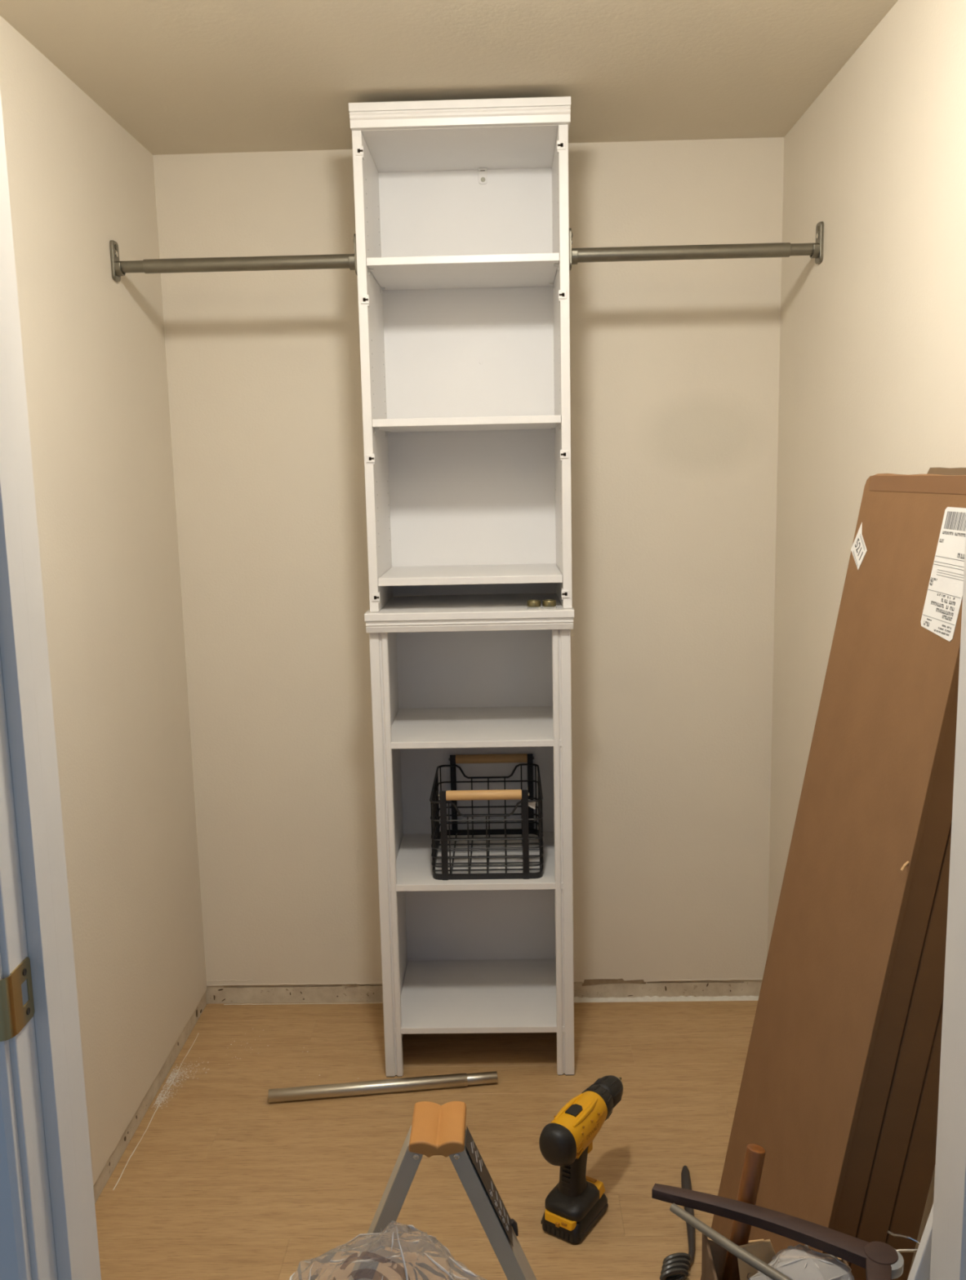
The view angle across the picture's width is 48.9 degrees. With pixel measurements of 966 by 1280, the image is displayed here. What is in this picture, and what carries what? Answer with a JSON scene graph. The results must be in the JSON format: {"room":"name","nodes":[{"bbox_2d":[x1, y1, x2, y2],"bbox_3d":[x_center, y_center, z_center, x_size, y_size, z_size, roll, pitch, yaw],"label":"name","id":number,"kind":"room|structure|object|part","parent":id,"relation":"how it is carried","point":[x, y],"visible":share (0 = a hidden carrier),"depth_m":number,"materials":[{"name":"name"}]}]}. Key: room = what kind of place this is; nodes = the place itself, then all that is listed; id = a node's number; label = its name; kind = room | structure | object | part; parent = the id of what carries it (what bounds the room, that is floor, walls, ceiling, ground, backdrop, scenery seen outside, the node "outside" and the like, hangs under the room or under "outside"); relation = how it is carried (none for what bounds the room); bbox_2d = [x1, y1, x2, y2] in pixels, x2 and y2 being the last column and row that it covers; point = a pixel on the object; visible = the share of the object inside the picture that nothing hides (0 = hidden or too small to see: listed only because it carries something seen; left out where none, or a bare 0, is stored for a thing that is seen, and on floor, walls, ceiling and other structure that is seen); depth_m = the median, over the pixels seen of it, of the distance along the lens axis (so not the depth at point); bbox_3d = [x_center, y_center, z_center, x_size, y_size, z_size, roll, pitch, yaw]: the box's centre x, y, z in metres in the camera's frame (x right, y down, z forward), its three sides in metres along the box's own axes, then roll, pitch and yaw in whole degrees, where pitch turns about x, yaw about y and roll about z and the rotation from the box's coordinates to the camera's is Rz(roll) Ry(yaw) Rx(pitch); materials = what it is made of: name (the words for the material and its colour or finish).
{"room":"walk-in closet","nodes":[
{"label":"walk-in closet","id":0,"kind":"room"},
{"bbox_2d":[0,15,206,1185],"bbox_3d":[-0.930,0.027,2.088,0.100,2.392,1.930,-1,9,1],"label":"wall","id":1,"kind":"structure","parent":0,"point":[94,349],"depth_m":2.47,"materials":[{"name":"paint"}]},
{"bbox_2d":[93,991,206,1203],"bbox_3d":[-0.893,1.221,2.272,0.122,0.070,1.930,-1,9,1],"label":"baseboard","id":2,"kind":"structure","parent":1,"relation":"attached to","point":[115,1157],"depth_m":2.68,"materials":[{"name":"paint"}]},
{"bbox_2d":[109,233,357,281],"bbox_3d":[-0.592,-0.915,2.546,0.590,0.092,0.042,-1,9,1],"label":"closet rod","id":3,"kind":"object","parent":1,"relation":"attached to","point":[118,268],"visible":0.91,"depth_m":2.54,"materials":[{"name":"silver metal"}]},
{"bbox_2d":[0,0,897,155],"bbox_3d":[-0.063,-1.219,1.868,1.887,0.100,2.150,-1,9,1],"label":"ceiling","id":4,"kind":"structure","parent":0,"point":[180,77],"depth_m":2.24,"materials":[{"name":"paint"}]},
{"bbox_2d":[152,137,783,986],"bbox_3d":[-0.018,-0.148,3.070,1.887,2.386,0.102,-1,9,1],"label":"wall","id":5,"kind":"structure","parent":0,"point":[674,365],"depth_m":3.01,"materials":[{"name":"paint"}]},
{"bbox_2d":[205,978,761,1004],"bbox_3d":[0.008,1.048,3.250,1.887,0.076,0.112,-1,9,1],"label":"baseboard","id":6,"kind":"structure","parent":5,"relation":"attached to","point":[599,990],"depth_m":3.20,"materials":[{"name":"paint"}]},
{"bbox_2d":[94,1000,907,1279],"bbox_3d":[-0.024,1.380,1.519,2.887,0.050,3.765,-1,9,1],"label":"floor","id":7,"kind":"structure","parent":0,"point":[224,1181],"depth_m":2.54,"materials":[{"name":"brown wood"}]},
{"bbox_2d":[150,1028,358,1111],"bbox_3d":[-0.626,1.151,2.916,0.529,0.001,0.345,-3,9,-14],"label":"dust","id":8,"kind":"object","parent":7,"relation":"on","point":[172,1072],"visible":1,"depth_m":2.82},
{"bbox_2d":[268,1071,497,1102],"bbox_3d":[-0.255,1.153,2.746,0.587,0.032,0.032,-2,9,-6],"label":"rod","id":9,"kind":"object","parent":7,"relation":"on","point":[456,1080],"visible":1,"depth_m":2.73,"materials":[{"name":"metal"}]},
{"bbox_2d":[288,1222,486,1279],"bbox_3d":[-0.116,1.044,1.364,0.285,0.664,0.203,-1,9,1],"label":"plastic bag","id":10,"kind":"object","parent":7,"relation":"on","point":[381,1255],"visible":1,"depth_m":1.38,"materials":[{"name":"plastic"}]},
{"bbox_2d":[348,1101,536,1279],"bbox_3d":[-0.061,1.040,1.361,0.607,0.671,0.489,-1,9,1],"label":"step ladder","id":11,"kind":"object","parent":7,"relation":"on","point":[435,1129],"visible":1,"depth_m":1.49,"materials":[{"name":"metal"}]},
{"bbox_3d":[-0.216,1.022,1.550,0.291,0.654,0.048,-1,9,1],"label":"rail","id":12,"kind":"part","parent":11,"relation":"part of","materials":[{"name":"metal"}]},
{"bbox_2d":[471,1141,509,1231],"bbox_3d":[0.010,0.773,1.506,0.053,0.127,0.034,-1,9,1],"label":"print","id":13,"kind":"object","parent":11,"relation":"attached to","point":[488,1206],"depth_m":1.49,"materials":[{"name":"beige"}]},
{"bbox_3d":[0.099,1.017,1.543,0.293,0.654,0.048,-1,9,1],"label":"rail","id":14,"kind":"part","parent":11,"relation":"part of","materials":[{"name":"metal"}]},
{"bbox_2d":[348,96,574,1076],"bbox_3d":[-0.028,-0.069,2.813,0.515,2.416,0.430,-1,9,1],"label":"bookcase","id":15,"kind":"object","parent":7,"relation":"on","point":[462,221],"visible":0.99,"depth_m":2.85,"materials":[{"name":"white laminate"}]},
{"bbox_3d":[-0.285,-1.132,2.470,0.019,0.026,0.022,-1,9,1],"label":"hinge plate","id":16,"kind":"part","parent":15,"relation":"part of","materials":[{"name":"metal"}]},
{"bbox_3d":[-0.279,-0.804,2.521,0.019,0.026,0.022,-1,9,1],"label":"hinge plate","id":17,"kind":"part","parent":15,"relation":"part of","materials":[{"name":"metal"}]},
{"bbox_3d":[-0.271,-0.439,2.578,0.019,0.026,0.022,-1,9,1],"label":"hinge plate","id":18,"kind":"part","parent":15,"relation":"part of","materials":[{"name":"white laminate"}]},
{"bbox_3d":[-0.277,-0.650,2.714,0.022,1.122,0.349,-1,9,1],"label":"panel","id":19,"kind":"part","parent":15,"relation":"part of","materials":[{"name":"white laminate"}]},
{"bbox_3d":[-0.264,-0.105,2.629,0.019,0.026,0.022,-1,9,1],"label":"hinge plate","id":20,"kind":"part","parent":15,"relation":"part of","materials":[{"name":"white laminate"}]},
{"bbox_3d":[-0.247,0.567,2.735,0.046,1.190,0.019,-1,9,1],"label":"post","id":21,"kind":"part","parent":15,"relation":"part of","materials":[{"name":"white laminate"}]},
{"bbox_3d":[-0.251,0.538,2.935,0.022,1.190,0.384,-1,9,1],"label":"panel","id":22,"kind":"part","parent":15,"relation":"part of","materials":[{"name":"white laminate"}]},
{"bbox_3d":[-0.050,-1.249,2.602,0.506,0.019,0.370,-1,9,1],"label":"crown","id":23,"kind":"part","parent":15,"relation":"part of","materials":[{"name":"white laminate"}]},
{"bbox_3d":[-0.051,-1.216,2.621,0.455,0.017,0.343,-1,9,1],"label":"panel","id":24,"kind":"part","parent":15,"relation":"part of","materials":[{"name":"white laminate"}]},
{"bbox_3d":[-0.052,-1.200,2.459,0.504,0.033,0.069,-1,9,1],"label":"crown moulding","id":25,"kind":"part","parent":15,"relation":"part of","materials":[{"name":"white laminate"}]},
{"bbox_3d":[-0.044,-0.920,2.666,0.453,0.018,0.343,-1,9,1],"label":"shelf","id":26,"kind":"part","parent":15,"relation":"part of","materials":[{"name":"white laminate"}]},
{"bbox_3d":[-0.036,-0.552,2.723,0.453,0.018,0.343,-1,9,1],"label":"shelf","id":27,"kind":"part","parent":15,"relation":"part of","materials":[{"name":"white laminate"}]},
{"bbox_3d":[-0.035,-0.681,2.879,0.459,1.121,0.004,-1,9,1],"label":"panel","id":28,"kind":"part","parent":15,"relation":"part of","materials":[{"name":"white wood"}]},
{"bbox_3d":[-0.033,-0.039,2.628,0.509,0.029,0.048,-1,9,1],"label":"ledge moulding","id":29,"kind":"part","parent":15,"relation":"part of","materials":[{"name":"white laminate"}]},
{"bbox_3d":[-0.028,-0.172,2.781,0.453,0.019,0.343,-1,9,1],"label":"shelf","id":30,"kind":"part","parent":15,"relation":"part of","materials":[{"name":"white laminate"}]},
{"bbox_3d":[-0.021,0.233,2.872,0.449,0.017,0.396,-1,9,1],"label":"shelf","id":31,"kind":"part","parent":15,"relation":"part of","materials":[{"name":"white laminate"}]},
{"bbox_3d":[-0.012,0.455,3.110,0.455,1.090,0.004,-1,9,1],"label":"panel","id":32,"kind":"part","parent":15,"relation":"part of","materials":[{"name":"white wood"}]},
{"bbox_3d":[-0.013,0.606,2.929,0.449,0.018,0.396,-1,9,1],"label":"shelf","id":33,"kind":"part","parent":15,"relation":"part of","materials":[{"name":"white laminate"}]},
{"bbox_3d":[-0.005,0.996,2.990,0.449,0.017,0.396,-1,9,1],"label":"shelf","id":34,"kind":"part","parent":15,"relation":"part of","materials":[{"name":"white laminate"}]},
{"bbox_2d":[429,753,543,879],"bbox_3d":[0.013,0.476,2.917,0.294,0.240,0.379,-1,9,1],"label":"wire basket","id":35,"kind":"object","parent":15,"relation":"on","point":[528,804],"visible":1,"depth_m":2.78,"materials":[{"name":"black metal wire"},{"name":"light wood"}]},
{"bbox_3d":[0.002,0.397,2.726,0.193,0.026,0.026,-1,9,1],"label":"handle","id":36,"kind":"part","parent":35,"relation":"part of","materials":[{"name":"brown wood"}]},
{"bbox_3d":[0.024,0.343,3.075,0.206,0.026,0.026,-1,9,1],"label":"handle","id":37,"kind":"part","parent":35,"relation":"part of","materials":[{"name":"brown wood"}]},
{"bbox_2d":[526,600,540,607],"bbox_3d":[0.126,-0.088,2.634,0.034,0.020,0.034,-1,9,1],"label":"tin","id":38,"kind":"object","parent":15,"relation":"on","point":[531,603],"visible":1,"depth_m":2.62,"materials":[{"name":"gold metal"}]},
{"bbox_2d":[542,599,555,606],"bbox_3d":[0.164,-0.089,2.633,0.034,0.020,0.034,-1,9,1],"label":"tin","id":39,"kind":"object","parent":15,"relation":"on","point":[547,602],"visible":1,"depth_m":2.62,"materials":[{"name":"gold metal"}]},
{"bbox_3d":[0.180,-1.141,2.460,0.019,0.026,0.022,-1,9,1],"label":"hinge plate","id":40,"kind":"part","parent":15,"relation":"part of","materials":[{"name":"metal"}]},
{"bbox_3d":[0.200,-0.659,2.704,0.022,1.122,0.349,-1,9,1],"label":"panel","id":41,"kind":"part","parent":15,"relation":"part of","materials":[{"name":"white laminate"}]},
{"bbox_3d":[0.187,-0.812,2.511,0.019,0.026,0.022,-1,9,1],"label":"hinge plate","id":42,"kind":"part","parent":15,"relation":"part of","materials":[{"name":"metal"}]},
{"bbox_3d":[0.206,0.558,2.725,0.046,1.190,0.019,-1,9,1],"label":"post","id":43,"kind":"part","parent":15,"relation":"part of","materials":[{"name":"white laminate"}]},
{"bbox_3d":[0.195,-0.447,2.567,0.019,0.026,0.022,-1,9,1],"label":"hinge plate","id":44,"kind":"part","parent":15,"relation":"part of","materials":[{"name":"white laminate"}]},
{"bbox_3d":[0.202,-0.113,2.619,0.019,0.026,0.022,-1,9,1],"label":"hinge plate","id":45,"kind":"part","parent":15,"relation":"part of","materials":[{"name":"white laminate"}]},
{"bbox_2d":[538,1075,622,1244],"bbox_3d":[0.227,1.099,2.295,0.095,0.254,0.313,5,11,34],"label":"cordless drill","id":46,"kind":"object","parent":7,"relation":"on","point":[578,1201],"visible":1,"depth_m":2.21,"materials":[{"name":"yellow plastic"}]},
{"bbox_2d":[564,1103,582,1116],"bbox_3d":[0.192,0.986,2.229,0.026,0.005,0.038,5,11,34],"label":"switch","id":47,"kind":"object","parent":46,"relation":"attached to","point":[571,1109],"depth_m":2.23,"materials":[{"name":"black plastic"}]},
{"bbox_3d":[0.195,1.100,2.248,0.056,0.128,0.095,5,11,34],"label":"handle","id":48,"kind":"part","parent":46,"relation":"part of","materials":[{"name":"black plastic"}]},
{"bbox_2d":[551,1111,604,1159],"bbox_3d":[0.195,1.022,2.237,0.082,0.053,0.124,5,11,34],"label":"housing","id":49,"kind":"object","parent":46,"relation":"attached to","point":[581,1127],"depth_m":2.20,"materials":[{"name":"yellow plastic"}]},
{"bbox_2d":[587,1141,592,1153],"bbox_3d":[0.226,1.066,2.245,0.004,0.030,0.019,5,11,34],"label":"drill trigger","id":50,"kind":"object","parent":46,"relation":"attached to","point":[590,1144],"depth_m":2.24,"materials":[{"name":"yellow plastic"}]},
{"bbox_2d":[659,1165,695,1279],"bbox_3d":[0.425,1.219,2.233,0.058,0.032,0.364,2,9,18],"label":"tool","id":51,"kind":"object","parent":7,"relation":"on","point":[675,1266],"visible":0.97,"depth_m":2.11,"materials":[{"name":"black metal"}]},
{"bbox_3d":[0.436,1.221,2.261,0.026,0.015,0.308,0,9,10],"label":"handle","id":52,"kind":"part","parent":51,"relation":"part of","materials":[{"name":"black metal"}]},
{"bbox_2d":[701,1233,854,1279],"bbox_3d":[0.391,1.071,1.377,0.190,0.586,0.165,-1,9,1],"label":"carton","id":53,"kind":"object","parent":7,"relation":"on","point":[713,1255],"visible":0.57,"depth_m":1.42,"materials":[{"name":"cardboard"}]},
{"bbox_2d":[721,1143,764,1279],"bbox_3d":[0.325,0.858,1.402,0.112,0.382,0.025,-7,10,-32],"label":"wooden dowel","id":54,"kind":"object","parent":53,"relation":"in","point":[754,1155],"visible":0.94,"depth_m":1.39,"materials":[{"name":"brown wood"}]},
{"bbox_2d":[651,1183,919,1279],"bbox_3d":[0.349,0.755,1.297,0.331,0.026,0.222,3,10,27],"label":"hanger","id":55,"kind":"object","parent":53,"relation":"on","point":[880,1260],"visible":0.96,"depth_m":1.33,"materials":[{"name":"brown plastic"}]},
{"bbox_3d":[0.455,0.768,1.209,0.030,0.024,0.166,1,9,17],"label":"arm","id":56,"kind":"part","parent":55,"relation":"part of","materials":[{"name":"brown wood"}]},
{"bbox_2d":[748,1244,853,1279],"bbox_3d":[0.405,1.058,1.352,0.143,0.604,0.106,-1,9,1],"label":"film","id":57,"kind":"object","parent":53,"relation":"in","point":[828,1264],"visible":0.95,"depth_m":1.34,"materials":[{"name":"plastic"}]},
{"bbox_2d":[700,473,965,1279],"bbox_3d":[0.553,0.525,1.700,0.313,1.559,0.494,-1,9,1],"label":"carton","id":58,"kind":"object","parent":7,"relation":"on","point":[873,816],"visible":1,"depth_m":1.59,"materials":[{"name":"cardboard"}]},
{"bbox_2d":[923,531,964,635],"bbox_3d":[0.626,-0.078,1.441,0.002,0.136,0.099,8,9,0],"label":"print","id":59,"kind":"object","parent":58,"relation":"attached to","point":[943,532],"depth_m":1.43},
{"bbox_2d":[848,467,965,1279],"bbox_3d":[0.598,0.520,1.700,0.310,1.567,0.490,-1,9,1],"label":"carton","id":60,"kind":"object","parent":7,"relation":"on","point":[926,995],"visible":0.22,"depth_m":1.47,"materials":[{"name":"cardboard"}]},
{"bbox_2d":[884,999,942,1279],"bbox_3d":[0.641,0.531,1.702,0.309,1.541,0.489,-1,9,1],"label":"carton","id":61,"kind":"object","parent":7,"relation":"on","point":[919,1162],"visible":0.04,"depth_m":1.49,"materials":[{"name":"cardboard"}]},
{"bbox_2d":[906,1204,933,1279],"bbox_3d":[0.509,0.847,1.238,0.366,1.066,0.014,-1,9,1],"label":"trim board","id":62,"kind":"object","parent":7,"relation":"on","point":[920,1268],"visible":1,"depth_m":1.21,"materials":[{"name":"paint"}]},
{"bbox_2d":[767,0,965,1262],"bbox_3d":[0.856,-0.008,2.049,0.100,2.387,1.930,-1,9,1],"label":"wall","id":63,"kind":"structure","parent":0,"point":[872,371],"depth_m":2.26,"materials":[{"name":"paint"}]},
{"bbox_2d":[568,221,823,270],"bbox_3d":[0.501,-0.934,2.522,0.597,0.092,0.042,-1,9,1],"label":"closet rod","id":64,"kind":"object","parent":63,"relation":"attached to","point":[815,251],"visible":0.93,"depth_m":2.51,"materials":[{"name":"silver metal"}]},
{"bbox_3d":[-0.738,0.203,1.080,0.520,2.440,0.108,-1,9,1],"label":"wall","id":65,"kind":"structure","parent":0,"visible":0},
{"bbox_2d":[0,89,101,1279],"bbox_3d":[-0.472,0.340,1.073,0.068,2.160,0.155,3,10,25],"label":"trim","id":66,"kind":"structure","parent":65,"relation":"attached to","point":[48,1228],"depth_m":1.06,"materials":[{"name":"paint"}]},
{"bbox_3d":[-0.496,0.348,1.021,0.066,2.160,0.020,-1,9,1],"label":"casing","id":67,"kind":"part","parent":66,"relation":"part of","materials":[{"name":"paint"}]},
{"bbox_3d":[-0.455,0.351,1.051,0.002,0.064,0.041,-1,9,1],"label":"strike plate","id":68,"kind":"part","parent":66,"relation":"part of","materials":[{"name":"gold metal"}]},
{"bbox_3d":[0.703,0.177,1.049,0.369,2.440,0.108,-1,9,1],"label":"wall","id":69,"kind":"structure","parent":0,"visible":0},
{"bbox_2d":[929,533,965,1279],"bbox_3d":[0.519,0.322,1.052,0.065,2.160,0.155,-5,9,-22],"label":"trim","id":70,"kind":"structure","parent":69,"relation":"attached to","point":[948,1250],"depth_m":1.10,"materials":[{"name":"paint"}]}
]}

